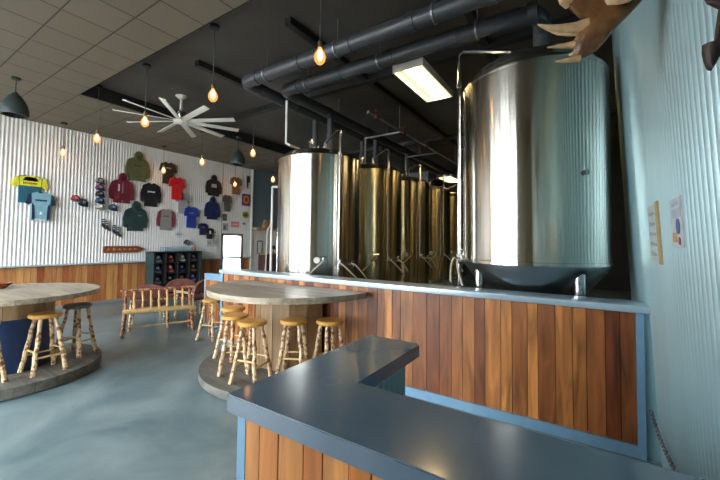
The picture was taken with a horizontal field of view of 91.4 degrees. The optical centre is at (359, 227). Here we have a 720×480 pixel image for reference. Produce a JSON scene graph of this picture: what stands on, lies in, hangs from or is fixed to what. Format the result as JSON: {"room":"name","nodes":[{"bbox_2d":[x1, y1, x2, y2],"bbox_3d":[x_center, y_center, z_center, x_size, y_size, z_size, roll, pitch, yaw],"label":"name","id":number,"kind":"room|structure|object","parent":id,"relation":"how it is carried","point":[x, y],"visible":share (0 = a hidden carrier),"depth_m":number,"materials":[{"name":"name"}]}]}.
{"room":"brewery taproom","nodes":[
{"label":"brewery taproom","id":0,"kind":"room"},
{"bbox_2d":[0,114,277,277],"bbox_3d":[-5.022,-0.194,11.498,0.206,4.500,17.300,-1,-3,33],"label":"wall","id":1,"kind":"structure","parent":0,"point":[73,233],"depth_m":8.83,"materials":[{"name":"metal"}]},
{"bbox_2d":[11,175,47,202],"bbox_3d":[-7.304,-0.842,7.776,0.058,0.614,0.612,-1,-3,33],"label":"jersey","id":2,"kind":"object","parent":1,"relation":"attached to","point":[26,184],"visible":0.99,"depth_m":7.72,"materials":[{"name":"fabric"}]},
{"bbox_2d":[25,192,55,220],"bbox_3d":[-7.160,-0.463,7.878,0.058,0.647,0.515,-1,-3,33],"label":"jersey","id":3,"kind":"object","parent":1,"relation":"attached to","point":[40,203],"visible":1,"depth_m":7.86,"materials":[{"name":"fabric"}]},
{"bbox_2d":[70,195,80,201],"bbox_3d":[-6.785,-0.681,8.398,0.227,0.191,0.200,-1,-3,33],"label":"cap","id":4,"kind":"object","parent":1,"relation":"attached to","point":[75,198],"visible":1,"depth_m":8.36,"materials":[{"name":"fabric"}]},
{"bbox_2d":[78,199,88,206],"bbox_3d":[-6.700,-0.584,8.522,0.238,0.200,0.210,-1,-3,33],"label":"cap","id":5,"kind":"object","parent":1,"relation":"attached to","point":[83,203],"visible":0.98,"depth_m":8.49,"materials":[{"name":"fabric"}]},
{"bbox_2d":[55,297,129,308],"bbox_3d":[-7.205,1.856,7.944,0.035,0.070,9.130,-1,-3,33],"label":"baseboard","id":6,"kind":"structure","parent":1,"relation":"attached to","point":[120,299],"depth_m":8.96,"materials":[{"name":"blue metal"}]},
{"bbox_2d":[95,204,104,210],"bbox_3d":[-6.510,-0.501,8.815,0.227,0.191,0.200,-1,-3,33],"label":"cap","id":7,"kind":"object","parent":1,"relation":"attached to","point":[100,207],"visible":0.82,"depth_m":8.78,"materials":[{"name":"fabric"}]},
{"bbox_2d":[95,197,104,203],"bbox_3d":[-6.511,-0.665,8.816,0.227,0.191,0.200,-1,-3,33],"label":"cap","id":8,"kind":"object","parent":1,"relation":"attached to","point":[99,200],"visible":0.92,"depth_m":8.79,"materials":[{"name":"fabric"}]},
{"bbox_2d":[95,191,104,197],"bbox_3d":[-6.513,-0.828,8.818,0.227,0.191,0.200,-1,-3,33],"label":"cap","id":9,"kind":"object","parent":1,"relation":"attached to","point":[101,194],"visible":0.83,"depth_m":8.79,"materials":[{"name":"fabric"}]},
{"bbox_2d":[95,184,104,190],"bbox_3d":[-6.514,-0.992,8.820,0.227,0.191,0.200,-1,-3,33],"label":"cap","id":10,"kind":"object","parent":1,"relation":"attached to","point":[100,187],"visible":0.96,"depth_m":8.80,"materials":[{"name":"fabric"}]},
{"bbox_2d":[95,177,104,184],"bbox_3d":[-6.515,-1.155,8.822,0.227,0.191,0.200,-1,-3,33],"label":"cap","id":11,"kind":"object","parent":1,"relation":"attached to","point":[99,180],"visible":1,"depth_m":8.79,"materials":[{"name":"fabric"}]},
{"bbox_2d":[101,219,110,231],"bbox_3d":[-6.491,-0.050,8.991,0.044,0.330,0.211,-1,-3,33],"label":"sock","id":12,"kind":"object","parent":1,"relation":"attached to","point":[105,224],"visible":1,"depth_m":8.97,"materials":[{"name":"fabric"}]},
{"bbox_2d":[108,204,117,210],"bbox_3d":[-6.354,-0.502,9.053,0.227,0.191,0.200,-1,-3,33],"label":"cap","id":13,"kind":"object","parent":1,"relation":"attached to","point":[113,207],"visible":1,"depth_m":9.02,"materials":[{"name":"fabric"}]},
{"bbox_2d":[112,225,120,236],"bbox_3d":[-6.358,0.105,9.190,0.044,0.330,0.211,-1,-3,33],"label":"sock","id":14,"kind":"object","parent":1,"relation":"attached to","point":[116,232],"visible":1,"depth_m":9.16,"materials":[{"name":"fabric"}]},
{"bbox_2d":[109,173,134,203],"bbox_3d":[-6.292,-1.037,9.301,0.087,0.793,0.604,-1,-3,33],"label":"hoodie","id":15,"kind":"object","parent":1,"relation":"attached to","point":[121,190],"visible":1,"depth_m":9.27,"materials":[{"name":"fabric"}]},
{"bbox_2d":[118,173,126,182],"bbox_3d":[-6.287,-1.301,9.311,0.070,0.264,0.190,-1,-3,33],"label":"hood","id":16,"kind":"object","parent":15,"relation":"attached to","point":[122,178],"depth_m":9.27,"materials":[{"name":"fabric"}]},
{"bbox_2d":[103,246,143,252],"bbox_3d":[-6.254,0.590,9.341,0.040,0.174,1.001,-1,-3,33],"label":"arrow sign","id":17,"kind":"object","parent":1,"relation":"attached to","point":[106,249],"visible":1,"depth_m":9.26,"materials":[{"name":"brown wood"}]},
{"bbox_2d":[0,258,249,305],"bbox_3d":[-6.869,1.401,8.480,0.022,0.990,10.355,-1,-3,33],"label":"wainscoting","id":18,"kind":"structure","parent":1,"relation":"attached to","point":[112,278],"depth_m":8.85,"materials":[{"name":"wood"}]},
{"bbox_2d":[0,257,250,267],"bbox_3d":[-6.814,0.888,8.469,0.140,0.035,10.360,-1,-3,33],"label":"trim","id":19,"kind":"structure","parent":1,"relation":"attached to","point":[243,257],"depth_m":8.40,"materials":[{"name":"wood"}]},
{"bbox_2d":[122,201,147,230],"bbox_3d":[-6.105,-0.303,9.569,0.087,0.815,0.616,-1,-3,33],"label":"hoodie","id":20,"kind":"object","parent":1,"relation":"attached to","point":[134,218],"visible":1,"depth_m":9.54,"materials":[{"name":"fabric"}]},
{"bbox_2d":[132,201,140,210],"bbox_3d":[-6.101,-0.574,9.579,0.070,0.271,0.194,-1,-3,33],"label":"hood","id":21,"kind":"object","parent":20,"relation":"attached to","point":[136,205],"depth_m":9.55,"materials":[{"name":"fabric"}]},
{"bbox_2d":[125,151,149,181],"bbox_3d":[-6.083,-1.671,9.634,0.087,0.808,0.636,-1,-3,33],"label":"hoodie","id":22,"kind":"object","parent":1,"relation":"attached to","point":[137,168],"visible":1,"depth_m":9.61,"materials":[{"name":"fabric"}]},
{"bbox_2d":[134,151,142,160],"bbox_3d":[-6.079,-1.941,9.644,0.070,0.269,0.200,-1,-3,33],"label":"hood","id":23,"kind":"object","parent":22,"relation":"attached to","point":[138,156],"depth_m":9.61,"materials":[{"name":"fabric"}]},
{"bbox_2d":[140,183,160,206],"bbox_3d":[-5.902,-0.916,9.920,0.058,0.665,0.552,-1,-3,33],"label":"shirt","id":24,"kind":"object","parent":1,"relation":"attached to","point":[149,192],"visible":1,"depth_m":9.89,"materials":[{"name":"fabric"}]},
{"bbox_2d":[156,209,174,229],"bbox_3d":[-5.669,-0.224,10.259,0.058,0.614,0.528,-1,-3,33],"label":"shirt","id":25,"kind":"object","parent":1,"relation":"attached to","point":[164,218],"visible":1,"depth_m":10.23,"materials":[{"name":"fabric"}]},
{"bbox_2d":[159,162,176,183],"bbox_3d":[-5.643,-1.591,10.331,0.058,0.642,0.501,-1,-3,33],"label":"shirt","id":26,"kind":"object","parent":1,"relation":"attached to","point":[170,168],"visible":0.92,"depth_m":10.30,"materials":[{"name":"fabric"}]},
{"bbox_2d":[168,177,184,199],"bbox_3d":[-5.464,-1.156,10.485,0.058,0.683,0.493,-1,-3,33],"label":"shirt","id":27,"kind":"object","parent":1,"relation":"attached to","point":[176,184],"visible":1,"depth_m":10.45,"materials":[{"name":"fabric"}]},
{"bbox_2d":[175,193,190,213],"bbox_3d":[-5.384,-0.734,10.706,0.058,0.635,0.480,-1,-3,33],"label":"shirt","id":28,"kind":"object","parent":1,"relation":"attached to","point":[182,204],"visible":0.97,"depth_m":10.69,"materials":[{"name":"fabric"}]},
{"bbox_2d":[184,207,198,227],"bbox_3d":[-5.209,-0.306,10.855,0.058,0.651,0.478,-1,-3,33],"label":"shirt","id":29,"kind":"object","parent":1,"relation":"hanging from","point":[190,213],"visible":1,"depth_m":10.83,"materials":[{"name":"fabric"}]},
{"bbox_2d":[197,223,207,234],"bbox_3d":[-5.025,0.061,11.236,0.058,0.380,0.347,-1,-3,33],"label":"shirt","id":30,"kind":"object","parent":1,"relation":"attached to","point":[202,227],"visible":1,"depth_m":11.20,"materials":[{"name":"fabric"}]},
{"bbox_2d":[205,228,213,238],"bbox_3d":[-4.863,0.207,11.370,0.058,0.354,0.304,-1,-3,33],"label":"shirt","id":31,"kind":"object","parent":1,"relation":"attached to","point":[209,231],"visible":1,"depth_m":11.34,"materials":[{"name":"fabric"}]},
{"bbox_2d":[204,196,219,219],"bbox_3d":[-4.832,-0.628,11.521,0.087,0.753,0.560,-1,-3,33],"label":"hoodie","id":32,"kind":"object","parent":1,"relation":"attached to","point":[212,208],"visible":1,"depth_m":11.49,"materials":[{"name":"fabric"}]},
{"bbox_2d":[210,196,215,203],"bbox_3d":[-4.828,-0.878,11.530,0.070,0.251,0.177,-1,-3,33],"label":"hood","id":33,"kind":"object","parent":32,"relation":"attached to","point":[212,200],"depth_m":11.50,"materials":[{"name":"fabric"}]},
{"bbox_2d":[205,175,221,196],"bbox_3d":[-4.810,-1.373,11.572,0.087,0.691,0.586,-1,-3,33],"label":"hoodie","id":34,"kind":"object","parent":1,"relation":"attached to","point":[213,187],"visible":1,"depth_m":11.54,"materials":[{"name":"fabric"}]},
{"bbox_2d":[211,175,216,181],"bbox_3d":[-4.806,-1.603,11.580,0.070,0.230,0.185,-1,-3,33],"label":"hood","id":35,"kind":"object","parent":34,"relation":"attached to","point":[213,178],"depth_m":11.54,"materials":[{"name":"fabric"}]},
{"bbox_2d":[222,195,231,211],"bbox_3d":[-4.541,-0.819,11.995,0.058,0.569,0.386,-1,-3,33],"label":"shirt","id":36,"kind":"object","parent":1,"relation":"attached to","point":[226,200],"visible":1,"depth_m":11.96,"materials":[{"name":"fabric"}]},
{"bbox_2d":[221,234,241,269],"bbox_3d":[-4.445,1.171,12.180,0.090,1.840,0.820,-1,-3,33],"label":"door","id":37,"kind":"structure","parent":1,"relation":"in","point":[223,235],"depth_m":12.13,"materials":[{"name":"grey metal"}]},
{"bbox_2d":[231,221,238,226],"bbox_3d":[-4.362,-0.098,12.273,0.016,0.199,0.330,-1,-3,33],"label":"poster","id":38,"kind":"object","parent":1,"relation":"attached to","point":[233,223],"visible":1,"depth_m":12.25,"materials":[{"name":"paper"}]},
{"bbox_2d":[230,177,241,194],"bbox_3d":[-4.348,-1.449,12.305,0.058,0.608,0.476,-1,-3,33],"label":"shirt","id":39,"kind":"object","parent":1,"relation":"attached to","point":[235,188],"visible":0.89,"depth_m":12.30,"materials":[{"name":"fabric"}]},
{"bbox_2d":[242,193,249,205],"bbox_3d":[-4.111,-0.983,12.676,0.016,0.426,0.360,-1,-3,33],"label":"poster","id":40,"kind":"object","parent":1,"relation":"attached to","point":[245,197],"visible":1,"depth_m":12.67,"materials":[{"name":"paper"}]},
{"bbox_2d":[246,175,249,188],"bbox_3d":[-4.067,-1.640,12.759,0.016,0.473,0.186,-1,-3,33],"label":"poster","id":41,"kind":"object","parent":1,"relation":"attached to","point":[247,176],"visible":1,"depth_m":12.75,"materials":[{"name":"paper"}]},
{"bbox_2d":[250,169,253,269],"bbox_3d":[-3.998,-0.001,12.900,0.080,4.250,0.060,-1,-3,33],"label":"trim","id":42,"kind":"structure","parent":1,"relation":"attached to","point":[252,169],"depth_m":12.88,"materials":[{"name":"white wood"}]},
{"bbox_2d":[257,240,262,253],"bbox_3d":[-3.773,0.755,13.221,0.025,0.505,0.273,-1,-3,33],"label":"framed picture","id":43,"kind":"object","parent":1,"relation":"attached to","point":[259,242],"visible":0.96,"depth_m":13.20,"materials":[{"name":"grey paper"}]},
{"bbox_2d":[258,242,261,252],"bbox_3d":[-3.764,0.755,13.216,0.005,0.405,0.173,-1,-3,33],"label":"print","id":44,"kind":"object","parent":43,"relation":"attached to","point":[259,243],"depth_m":13.22,"materials":[{"name":"paper"}]},
{"bbox_2d":[252,227,276,230],"bbox_3d":[-3.219,0.098,13.904,0.220,0.090,2.400,-1,-3,33],"label":"wooden ledge","id":45,"kind":"object","parent":1,"relation":"attached to","point":[254,228],"visible":0.49,"depth_m":13.04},
{"bbox_2d":[262,219,270,227],"bbox_3d":[-3.531,-0.136,13.414,0.120,0.330,0.440,-1,-3,33],"label":"model","id":46,"kind":"object","parent":45,"relation":"on","point":[265,224],"visible":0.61,"depth_m":13.29},
{"bbox_2d":[0,0,283,174],"bbox_3d":[-0.592,-2.293,8.095,11.000,0.020,16.300,-1,-3,33],"label":"ceiling","id":47,"kind":"structure","parent":0,"point":[59,50],"depth_m":5.04,"materials":[{"name":"tile"}]},
{"bbox_2d":[0,76,29,118],"bbox_3d":[-5.604,-2.122,5.713,0.360,0.625,0.360,-1,-3,33],"label":"dome pendant","id":48,"kind":"object","parent":47,"relation":"hanging from","point":[13,105],"visible":1,"depth_m":5.64,"materials":[{"name":"grey"}]},
{"bbox_2d":[61,122,67,154],"bbox_3d":[-6.681,-1.971,7.916,0.122,0.773,0.122,-1,-3,33],"label":"pendant bulb","id":49,"kind":"object","parent":47,"relation":"hanging from","point":[62,123],"visible":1,"depth_m":7.90,"materials":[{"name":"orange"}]},
{"bbox_2d":[200,130,205,163],"bbox_3d":[-3.776,-1.889,8.413,0.122,0.833,0.122,-1,-3,33],"label":"pendant bulb","id":50,"kind":"object","parent":47,"relation":"hanging from","point":[201,131],"visible":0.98,"depth_m":8.41,"materials":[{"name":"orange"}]},
{"bbox_2d":[230,137,244,165],"bbox_3d":[-3.084,-1.926,8.893,0.360,0.705,0.360,-1,-3,33],"label":"dome pendant","id":51,"kind":"object","parent":47,"relation":"hanging from","point":[237,159],"visible":1,"depth_m":8.78,"materials":[{"name":"grey"}]},
{"bbox_2d":[0,279,662,479],"bbox_3d":[0.638,2.067,7.681,14.000,0.200,17.900,-1,-3,33],"label":"floor","id":52,"kind":"structure","parent":0,"point":[143,413],"depth_m":3.28,"materials":[{"name":"concrete"}]},
{"bbox_2d":[0,343,101,400],"bbox_3d":[-4.235,1.707,4.191,1.860,0.108,1.857,-1,-3,33],"label":"platform","id":53,"kind":"object","parent":52,"relation":"on","point":[47,376],"visible":0.61,"depth_m":3.99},
{"bbox_2d":[0,321,8,382],"bbox_3d":[-3.870,1.301,3.552,0.356,0.660,0.355,1,-2,-13],"label":"bar stool","id":54,"kind":"object","parent":53,"relation":"on","point":[4,378],"visible":1,"depth_m":3.69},
{"bbox_2d":[17,311,68,377],"bbox_3d":[-3.639,1.324,4.054,0.356,0.660,0.355,-1,-3,27],"label":"bar stool","id":55,"kind":"object","parent":53,"relation":"on","point":[50,315],"visible":1,"depth_m":4.01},
{"bbox_2d":[0,283,99,375],"bbox_3d":[-4.229,1.213,4.211,1.770,0.879,1.767,-1,-3,33],"label":"round table","id":56,"kind":"object","parent":53,"relation":"on","point":[17,301],"visible":0.82,"depth_m":4.03,"materials":[{"name":"grey wood"}]},
{"bbox_2d":[0,282,12,288],"bbox_3d":[-4.593,0.744,4.453,0.280,0.070,0.280,-1,-3,33],"label":"bowl","id":57,"kind":"object","parent":56,"relation":"on","point":[3,285],"visible":1,"depth_m":4.45,"materials":[{"name":"brown wood"}]},
{"bbox_2d":[54,302,97,358],"bbox_3d":[-3.733,1.346,4.632,0.356,0.660,0.355,1,-2,-1],"label":"bar stool","id":58,"kind":"object","parent":53,"relation":"on","point":[78,306],"visible":0.95,"depth_m":4.59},
{"bbox_2d":[127,284,168,330],"bbox_3d":[-3.979,1.464,6.664,0.661,0.817,0.614,2,-3,-29],"label":"armchair","id":59,"kind":"object","parent":52,"relation":"on","point":[138,295],"visible":0.64,"depth_m":6.45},
{"bbox_2d":[130,284,168,299],"bbox_3d":[-3.850,1.177,6.446,0.612,0.260,0.090,2,-3,-29],"label":"cushion","id":60,"kind":"object","parent":59,"relation":"on","point":[138,295],"depth_m":6.40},
{"bbox_2d":[135,299,165,306],"bbox_3d":[-3.990,1.446,6.685,0.520,0.060,0.440,2,-3,-29],"label":"seat cushion","id":61,"kind":"object","parent":59,"relation":"on","point":[162,301],"depth_m":6.58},
{"bbox_2d":[120,285,194,337],"bbox_3d":[-3.582,1.474,6.261,1.161,0.780,0.378,2,-3,-34],"label":"bench","id":62,"kind":"object","parent":52,"relation":"on","point":[190,322],"visible":1,"depth_m":6.23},
{"bbox_2d":[145,251,201,299],"bbox_3d":[-5.359,1.349,10.150,0.420,1.300,1.400,-1,-3,33],"label":"cubby shelf","id":63,"kind":"object","parent":52,"relation":"on","point":[150,256],"depth_m":10.01,"materials":[{"name":"black"}]},
{"bbox_2d":[159,278,196,318],"bbox_3d":[-3.943,1.503,7.631,0.661,0.817,0.614,2,-3,-37],"label":"armchair","id":64,"kind":"object","parent":52,"relation":"on","point":[182,281],"visible":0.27,"depth_m":7.41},
{"bbox_2d":[165,278,194,291],"bbox_3d":[-3.783,1.218,7.432,0.612,0.260,0.090,2,-3,-37],"label":"cushion","id":65,"kind":"object","parent":64,"relation":"on","point":[182,281],"depth_m":7.39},
{"bbox_2d":[169,293,191,298],"bbox_3d":[-3.956,1.485,7.650,0.520,0.060,0.440,2,-3,-37],"label":"seat cushion","id":66,"kind":"object","parent":64,"relation":"on","point":[171,295],"depth_m":7.51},
{"bbox_2d":[174,280,203,318],"bbox_3d":[-3.427,1.500,7.413,0.614,0.817,0.661,-1,-3,28],"label":"armchair","id":67,"kind":"object","parent":52,"relation":"on","point":[198,288],"visible":0.56,"depth_m":7.19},
{"bbox_2d":[179,294,203,300],"bbox_3d":[-3.447,1.481,7.425,0.440,0.060,0.520,-1,-3,28],"label":"seat cushion","id":68,"kind":"object","parent":67,"relation":"on","point":[198,296],"depth_m":7.28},
{"bbox_2d":[192,280,203,293],"bbox_3d":[-3.193,1.219,7.301,0.090,0.260,0.612,-1,-3,28],"label":"cushion","id":69,"kind":"object","parent":67,"relation":"on","point":[198,288],"depth_m":7.11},
{"bbox_2d":[195,298,219,341],"bbox_3d":[-2.473,1.529,5.849,0.356,0.660,0.355,0,-2,16],"label":"bar stool","id":70,"kind":"object","parent":52,"relation":"on","point":[211,301],"visible":0.77,"depth_m":5.75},
{"bbox_2d":[203,273,220,327],"bbox_3d":[-2.441,1.385,6.482,1.280,1.000,0.130,-1,-3,33],"label":"wall","id":71,"kind":"structure","parent":52,"relation":"on","point":[210,278],"depth_m":6.69,"materials":[{"name":"brown wood"}]},
{"bbox_2d":[198,344,280,399],"bbox_3d":[-1.169,1.749,4.144,2.330,0.088,1.162,-1,-3,33],"label":"platform","id":72,"kind":"object","parent":52,"relation":"on","point":[219,387],"visible":0.33,"depth_m":4.01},
{"bbox_2d":[212,305,247,361],"bbox_3d":[-1.688,1.389,4.655,0.356,0.660,0.355,-1,-3,27],"label":"bar stool","id":73,"kind":"object","parent":72,"relation":"on","point":[230,308],"visible":0.7,"depth_m":4.58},
{"bbox_2d":[217,312,248,376],"bbox_3d":[-1.495,1.372,4.180,0.356,0.660,0.355,1,-2,-18],"label":"bar stool","id":74,"kind":"object","parent":72,"relation":"on","point":[233,316],"visible":0.84,"depth_m":4.07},
{"bbox_2d":[228,318,272,384],"bbox_3d":[-1.194,1.363,3.877,0.356,0.660,0.355,0,-2,19],"label":"bar stool","id":75,"kind":"object","parent":72,"relation":"on","point":[251,323],"visible":0.97,"depth_m":3.81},
{"bbox_2d":[206,279,366,370],"bbox_3d":[-1.149,1.227,4.195,2.200,0.960,1.097,-1,-3,33],"label":"round table","id":76,"kind":"object","parent":72,"relation":"on","point":[274,302],"visible":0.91,"depth_m":4.19,"materials":[{"name":"wood"}]},
{"bbox_2d":[275,316,309,373],"bbox_3d":[-0.752,1.372,3.974,0.356,0.660,0.355,0,-2,5],"label":"bar stool","id":77,"kind":"object","parent":72,"relation":"on","point":[298,321],"visible":0.86,"depth_m":3.90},
{"bbox_2d":[312,317,343,358],"bbox_3d":[-0.344,1.377,3.970,0.356,0.660,0.355,2,-3,-35],"label":"bar stool","id":78,"kind":"object","parent":72,"relation":"on","point":[328,322],"visible":0.59,"depth_m":3.95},
{"bbox_2d":[258,253,276,271],"bbox_3d":[-3.332,1.581,13.477,0.420,1.150,1.140,-1,-3,33],"label":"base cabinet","id":79,"kind":"object","parent":52,"relation":"on","point":[261,256],"visible":0.29,"depth_m":13.07,"materials":[{"name":"wood"}]},
{"bbox_2d":[265,186,277,270],"bbox_3d":[-2.284,0.462,9.037,0.485,3.053,0.108,0,-2,19],"label":"pipe","id":80,"kind":"object","parent":52,"relation":"on","point":[272,187],"visible":0.68,"depth_m":9.02,"materials":[{"name":"white metal"}]},
{"bbox_2d":[276,128,366,278],"bbox_3d":[-0.660,0.144,6.337,1.699,3.506,1.510,-1,-3,33],"label":"tank","id":81,"kind":"object","parent":52,"relation":"on","point":[319,210],"visible":0.66,"depth_m":5.73,"materials":[{"name":"silver metal"}]},
{"bbox_2d":[285,100,299,148],"bbox_3d":[-1.134,-1.701,6.157,0.101,0.872,0.515,0,-3,25],"label":"pipe","id":82,"kind":"object","parent":81,"relation":"attached to","point":[286,110],"visible":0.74,"depth_m":5.94,"materials":[{"name":"white metal"}]},
{"bbox_2d":[360,148,408,281],"bbox_3d":[0.249,0.178,7.798,1.699,3.576,1.510,-1,-3,33],"label":"tank","id":83,"kind":"object","parent":52,"relation":"on","point":[381,185],"visible":0.55,"depth_m":7.16,"materials":[{"name":"silver metal"}]},
{"bbox_2d":[401,164,435,283],"bbox_3d":[1.141,0.244,9.196,1.699,3.576,1.510,-1,-3,33],"label":"tank","id":84,"kind":"object","parent":52,"relation":"on","point":[415,191],"visible":0.44,"depth_m":8.55,"materials":[{"name":"silver metal"}]},
{"bbox_2d":[429,175,454,284],"bbox_3d":[2.040,0.309,10.567,1.699,3.576,1.510,-1,-3,33],"label":"tank","id":85,"kind":"object","parent":52,"relation":"on","point":[440,197],"visible":0.47,"depth_m":9.93,"materials":[{"name":"silver metal"}]},
{"bbox_2d":[435,184,466,286],"bbox_3d":[2.938,0.374,11.937,1.699,3.576,1.510,-1,-3,33],"label":"tank","id":86,"kind":"object","parent":52,"relation":"on","point":[454,196],"visible":0.19,"depth_m":11.28,"materials":[{"name":"silver metal"}]},
{"bbox_2d":[227,335,704,479],"bbox_3d":[0.453,1.216,1.485,1.690,1.000,1.155,-1,-3,33],"label":"countertop","id":87,"kind":"structure","parent":52,"relation":"on","point":[345,412],"depth_m":1.26,"materials":[{"name":"stone"}]},
{"bbox_2d":[450,43,613,296],"bbox_3d":[1.911,-0.174,4.081,1.660,4.018,1.510,-1,-3,33],"label":"tank","id":88,"kind":"object","parent":52,"relation":"on","point":[537,194],"visible":0.83,"depth_m":3.41,"materials":[{"name":"silver metal"}]},
{"bbox_2d":[98,0,620,180],"bbox_3d":[0.690,-2.629,7.870,14.000,0.200,17.900,-1,-3,33],"label":"ceiling","id":89,"kind":"structure","parent":0,"point":[245,34],"depth_m":5.98,"materials":[{"name":"paint"}]},
{"bbox_2d":[95,85,102,140],"bbox_3d":[-4.882,-2.102,6.543,0.122,1.083,0.122,-1,-3,33],"label":"pendant bulb","id":90,"kind":"object","parent":89,"relation":"hanging from","point":[96,86],"visible":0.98,"depth_m":6.53,"materials":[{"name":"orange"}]},
{"bbox_2d":[143,63,150,123],"bbox_3d":[-3.496,-2.144,5.735,0.122,1.033,0.122,-1,-3,33],"label":"pendant bulb","id":91,"kind":"object","parent":89,"relation":"hanging from","point":[145,65],"visible":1,"depth_m":5.72,"materials":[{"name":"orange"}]},
{"bbox_2d":[112,94,238,137],"bbox_3d":[-3.562,-2.331,6.992,2.209,0.560,2.202,-1,-3,33],"label":"ceiling fan","id":92,"kind":"object","parent":89,"relation":"hanging from","point":[181,118],"visible":0.99,"depth_m":6.94,"materials":[{"name":"white metal"}]},
{"bbox_2d":[210,23,219,98],"bbox_3d":[-1.939,-2.170,4.660,0.122,1.033,0.122,-1,-3,33],"label":"pendant bulb","id":93,"kind":"object","parent":89,"relation":"hanging from","point":[213,26],"visible":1,"depth_m":4.65,"materials":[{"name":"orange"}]},
{"bbox_2d":[252,117,253,154],"bbox_3d":[-2.340,-2.051,7.713,0.122,1.033,0.122,-1,-3,33],"label":"pendant bulb","id":94,"kind":"object","parent":89,"relation":"hanging from","point":[253,117],"visible":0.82,"depth_m":7.71,"materials":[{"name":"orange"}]},
{"bbox_2d":[317,0,322,60],"bbox_3d":[-0.409,-2.193,3.647,0.122,1.033,0.122,-1,-3,33],"label":"pendant bulb","id":95,"kind":"object","parent":89,"relation":"hanging from","point":[320,43],"visible":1,"depth_m":3.62,"materials":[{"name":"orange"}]},
{"bbox_2d":[318,40,322,48],"bbox_3d":[-0.413,-1.893,3.635,0.052,0.085,0.052,-1,-3,33],"label":"socket","id":96,"kind":"object","parent":95,"relation":"attached to","point":[320,44],"depth_m":3.61,"materials":[{"name":"gold metal"}]},
{"bbox_2d":[242,0,502,175],"bbox_3d":[2.477,-1.804,7.910,4.695,1.395,9.009,-1,-3,33],"label":"vent pipe","id":97,"kind":"object","parent":89,"relation":"hanging from","point":[434,13],"visible":0.8,"depth_m":4.47,"materials":[{"name":"grey metal"}]},
{"bbox_2d":[195,10,616,154],"bbox_3d":[3.017,-2.396,9.292,10.270,0.100,12.355,-1,-3,33],"label":"trim","id":98,"kind":"structure","parent":89,"relation":"attached to","point":[485,43],"depth_m":5.90,"materials":[{"name":"black"}]},
{"bbox_2d":[364,105,462,169],"bbox_3d":[1.484,-1.897,8.929,0.950,1.140,6.200,-1,-3,33],"label":"pipe","id":99,"kind":"object","parent":89,"relation":"hanging from","point":[376,116],"visible":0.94,"depth_m":7.55,"materials":[{"name":"silver metal"}]},
{"bbox_2d":[282,0,551,176],"bbox_3d":[2.573,-1.868,8.173,3.950,1.245,8.469,-1,-3,33],"label":"vent pipe","id":100,"kind":"object","parent":89,"relation":"hanging from","point":[533,14],"visible":0.86,"depth_m":4.63,"materials":[{"name":"grey metal"}]},
{"bbox_2d":[402,171,434,185],"bbox_3d":[2.371,-1.760,14.731,1.347,0.928,0.720,-1,-3,33],"label":"air duct","id":101,"kind":"object","parent":89,"relation":"hanging from","point":[427,176],"visible":0.18,"depth_m":14.31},
{"bbox_2d":[393,57,452,102],"bbox_3d":[0.995,-2.390,5.373,0.460,0.470,1.240,-1,-3,33],"label":"ceiling light","id":102,"kind":"object","parent":89,"relation":"hanging from","point":[418,74],"visible":0.95,"depth_m":5.28,"materials":[{"name":"white plastic"}]},
{"bbox_2d":[439,174,461,182],"bbox_3d":[3.333,-2.018,12.988,0.500,0.550,1.200,-1,-3,33],"label":"ceiling light","id":103,"kind":"object","parent":89,"relation":"hanging from","point":[451,178],"visible":0.84,"depth_m":12.91,"materials":[{"name":"white plastic"}]},
{"bbox_2d":[219,269,650,460],"bbox_3d":[0.070,1.238,4.269,5.370,1.170,0.330,-1,-3,33],"label":"wall","id":104,"kind":"structure","parent":0,"point":[570,367],"depth_m":3.23,"materials":[{"name":"brown wood"}]},
{"bbox_2d":[644,314,660,461],"bbox_3d":[2.293,1.230,2.705,0.158,1.110,0.030,-1,-3,33],"label":"trim","id":105,"kind":"structure","parent":104,"relation":"attached to","point":[653,445],"depth_m":2.72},
{"bbox_2d":[434,164,630,291],"bbox_3d":[5.457,0.066,15.087,13.800,4.500,0.200,-1,-3,33],"label":"wall","id":106,"kind":"structure","parent":0,"point":[617,278],"depth_m":12.53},
{"bbox_2d":[611,0,719,479],"bbox_3d":[1.181,-0.534,1.196,0.234,4.510,6.850,-1,-3,33],"label":"wall","id":107,"kind":"structure","parent":0,"point":[668,102],"depth_m":1.70,"materials":[{"name":"metal"}]},
{"bbox_2d":[80,0,294,153],"bbox_3d":[1.697,-2.342,9.130,8.302,0.250,12.067,-1,-3,33],"label":"trim","id":108,"kind":"structure","parent":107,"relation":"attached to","point":[107,95],"depth_m":7.46,"materials":[{"name":"black"}]},
{"bbox_2d":[537,0,719,70],"bbox_3d":[1.075,-0.869,1.306,0.433,1.055,1.088,0,-2,6],"label":"antler mount","id":109,"kind":"object","parent":107,"relation":"attached to","point":[599,18],"visible":1,"depth_m":1.67,"materials":[{"name":"brown wood"}]},
{"bbox_2d":[647,200,663,264],"bbox_3d":[1.894,0.040,2.257,0.031,0.383,0.416,-1,-3,33],"label":"notice board","id":110,"kind":"object","parent":107,"relation":"attached to","point":[653,210],"visible":0.98,"depth_m":2.20,"materials":[{"name":"paper"}]},
{"bbox_2d":[649,410,675,470],"bbox_3d":[2.028,1.417,2.367,0.030,0.086,0.707,-1,-3,31],"label":"chain","id":111,"kind":"object","parent":107,"relation":"hanging from","point":[653,419],"visible":1,"depth_m":2.34,"materials":[{"name":"silver metal"}]},
{"bbox_2d":[669,195,685,246],"bbox_3d":[1.500,-0.021,1.660,0.025,0.232,0.260,-1,-3,33],"label":"poster","id":112,"kind":"object","parent":107,"relation":"attached to","point":[676,207],"visible":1,"depth_m":1.63,"materials":[{"name":"paper"}]},
{"label":"outside","id":113,"kind":"structure","parent":0,"visible":0},
{"bbox_2d":[223,254,237,268],"bbox_3d":[-0.021,1.878,-0.075,80.000,0.040,80.000,-1,-3,33],"label":"ground","id":114,"kind":"structure","parent":113,"point":[227,263],"depth_m":28.86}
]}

